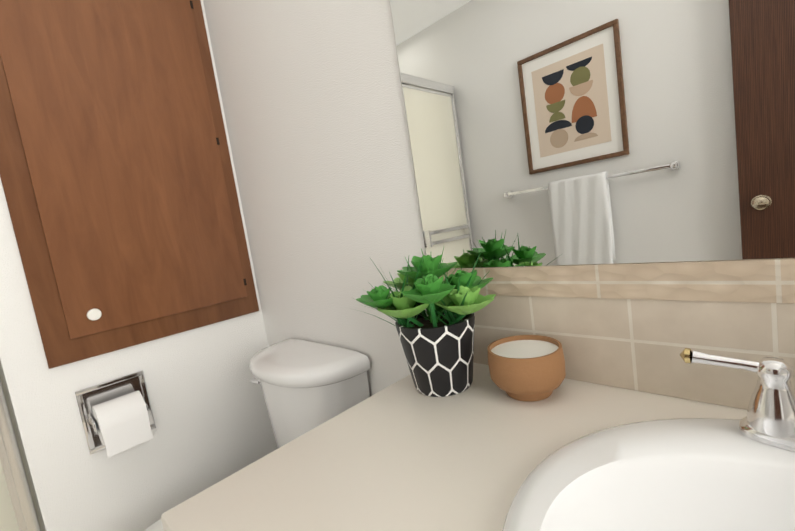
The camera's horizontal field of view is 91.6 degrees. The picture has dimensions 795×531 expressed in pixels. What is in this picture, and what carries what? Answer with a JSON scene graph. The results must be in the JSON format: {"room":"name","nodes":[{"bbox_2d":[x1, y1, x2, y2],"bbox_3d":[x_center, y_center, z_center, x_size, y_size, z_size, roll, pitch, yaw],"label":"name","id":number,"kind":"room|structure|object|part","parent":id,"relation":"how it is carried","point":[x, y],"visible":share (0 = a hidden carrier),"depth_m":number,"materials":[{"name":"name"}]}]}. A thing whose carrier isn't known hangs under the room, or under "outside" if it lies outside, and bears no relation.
{"room":"bathroom","nodes":[
{"label":"bathroom","id":0,"kind":"room"},
{"bbox_2d":[0,0,276,530],"bbox_3d":[-1.141,-0.089,1.522,0.950,2.440,0.692,-2,9,45],"label":"wall block","id":1,"kind":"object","parent":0,"point":[210,412],"visible":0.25,"depth_m":1.18,"materials":[{"name":"white paint"}]},
{"bbox_2d":[75,370,155,457],"bbox_3d":[-0.787,0.426,1.102,0.112,0.188,0.164,-2,9,45],"label":"toilet paper holder","id":2,"kind":"object","parent":1,"relation":"attached to","point":[116,415],"visible":1,"depth_m":1.09,"materials":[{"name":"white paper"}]},
{"bbox_3d":[-0.843,0.443,1.074,0.065,0.024,0.006,-2,9,45],"label":"arm","id":3,"kind":"part","parent":2,"relation":"part of"},
{"bbox_3d":[-0.826,0.427,1.140,0.002,0.160,0.136,-2,9,45],"label":"plate","id":4,"kind":"part","parent":2,"relation":"part of","materials":[{"name":"silver metal"}]},
{"bbox_3d":[-0.759,0.421,1.160,0.065,0.024,0.006,-2,9,45],"label":"arm","id":5,"kind":"part","parent":2,"relation":"part of"},
{"bbox_2d":[0,0,258,368],"bbox_3d":[-0.805,-0.407,1.159,0.054,1.280,0.595,-2,9,45],"label":"linen cabinet","id":6,"kind":"object","parent":1,"relation":"attached to","point":[118,182],"visible":1,"depth_m":1.14,"materials":[{"name":"brown wood"}]},
{"bbox_3d":[-0.846,0.136,1.077,0.028,0.034,0.034,-2,9,45],"label":"knob","id":7,"kind":"part","parent":6,"relation":"part of","materials":[{"name":"white ceramic"}]},
{"bbox_2d":[203,0,425,396],"bbox_3d":[0.018,-0.198,0.919,3.450,2.440,0.100,-2,9,45],"label":"wall","id":8,"kind":"structure","parent":0,"point":[311,92],"depth_m":1.06,"materials":[{"name":"white paint"}]},
{"bbox_2d":[390,0,794,268],"bbox_3d":[0.540,-0.470,0.260,1.525,0.924,0.006,-2,9,45],"label":"wall mirror","id":9,"kind":"object","parent":8,"relation":"attached to","point":[560,132],"visible":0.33,"depth_m":0.57,"materials":[{"name":"clear glass"}]},
{"bbox_2d":[439,258,794,302],"bbox_3d":[0.611,0.012,0.309,1.524,0.052,0.010,-2,9,45],"label":"tile trim","id":10,"kind":"structure","parent":8,"relation":"attached to","point":[763,280],"depth_m":0.55,"materials":[{"name":"beige tile"}]},
{"bbox_2d":[473,295,794,409],"bbox_3d":[0.626,0.108,0.321,1.524,0.144,0.008,-2,9,45],"label":"tile backsplash","id":11,"kind":"structure","parent":8,"relation":"attached to","point":[641,345],"depth_m":0.56,"materials":[{"name":"beige tile"}]},
{"bbox_3d":[-0.414,1.201,0.424,3.450,0.080,1.890,-2,9,45],"label":"floor","id":12,"kind":"structure","parent":0,"visible":0},
{"bbox_2d":[0,360,45,530],"bbox_3d":[-1.685,0.285,0.948,0.761,1.985,0.994,-2,9,45],"label":"shower","id":13,"kind":"object","parent":12,"relation":"on","point":[20,510],"depth_m":1.09,"materials":[{"name":"white"}]},
{"bbox_2d":[144,339,369,530],"bbox_3d":[-0.436,0.694,1.027,0.519,0.796,0.677,-2,9,45],"label":"toilet","id":14,"kind":"object","parent":12,"relation":"on","point":[306,386],"visible":0.38,"depth_m":1.03,"materials":[{"name":"white ceramic"}]},
{"bbox_3d":[-0.456,0.374,1.245,0.079,0.026,0.027,-2,9,45],"label":"lever arm","id":15,"kind":"part","parent":14,"relation":"part of"},
{"bbox_3d":[-0.302,0.284,1.129,0.448,0.050,0.199,-2,9,45],"label":"tank lid","id":16,"kind":"part","parent":14,"relation":"part of","materials":[{"name":"white ceramic"}]},
{"bbox_2d":[161,348,794,530],"bbox_3d":[0.481,0.556,0.156,1.524,0.981,0.596,-2,9,45],"label":"bathroom vanity","id":17,"kind":"object","parent":12,"relation":"on","point":[483,452],"visible":0.98,"depth_m":0.45,"materials":[{"name":"beige laminate"}]},
{"bbox_2d":[350,248,495,396],"bbox_3d":[0.060,0.096,0.682,0.240,0.258,0.258,-2,9,45],"label":"plant","id":18,"kind":"object","parent":17,"relation":"on","point":[436,336],"visible":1,"depth_m":0.66,"materials":[{"name":"green plant"}]},
{"bbox_3d":[0.002,0.094,0.697,0.042,0.055,0.048,-2,9,45],"label":"stem","id":19,"kind":"part","parent":18,"relation":"part of","materials":[{"name":"green plant"}]},
{"bbox_3d":[0.033,0.101,0.688,0.019,0.035,0.036,-2,9,45],"label":"stem","id":20,"kind":"part","parent":18,"relation":"part of","materials":[{"name":"green plant"}]},
{"bbox_3d":[0.061,0.085,0.652,0.034,0.064,0.040,-2,9,45],"label":"stem","id":21,"kind":"part","parent":18,"relation":"part of","materials":[{"name":"green plant"}]},
{"bbox_3d":[0.076,0.157,0.709,0.144,0.128,0.144,-2,9,45],"label":"pot","id":22,"kind":"part","parent":18,"relation":"part of","materials":[{"name":"black ceramic"}]},
{"bbox_3d":[0.102,0.093,0.663,0.049,0.036,0.011,-2,9,45],"label":"stem","id":23,"kind":"part","parent":18,"relation":"part of","materials":[{"name":"green plant"}]},
{"bbox_2d":[487,335,565,401],"bbox_3d":[0.212,0.170,0.636,0.120,0.078,0.120,-2,9,45],"label":"candle","id":24,"kind":"object","parent":17,"relation":"on","point":[528,368],"visible":1,"depth_m":0.60,"materials":[{"name":"brown ceramic"}]},
{"bbox_2d":[679,348,794,488],"bbox_3d":[0.407,0.122,0.345,0.262,0.144,0.142,-2,9,45],"label":"faucet","id":25,"kind":"object","parent":17,"relation":"on","point":[764,439],"depth_m":0.41,"materials":[{"name":"silver metal"}]}
]}

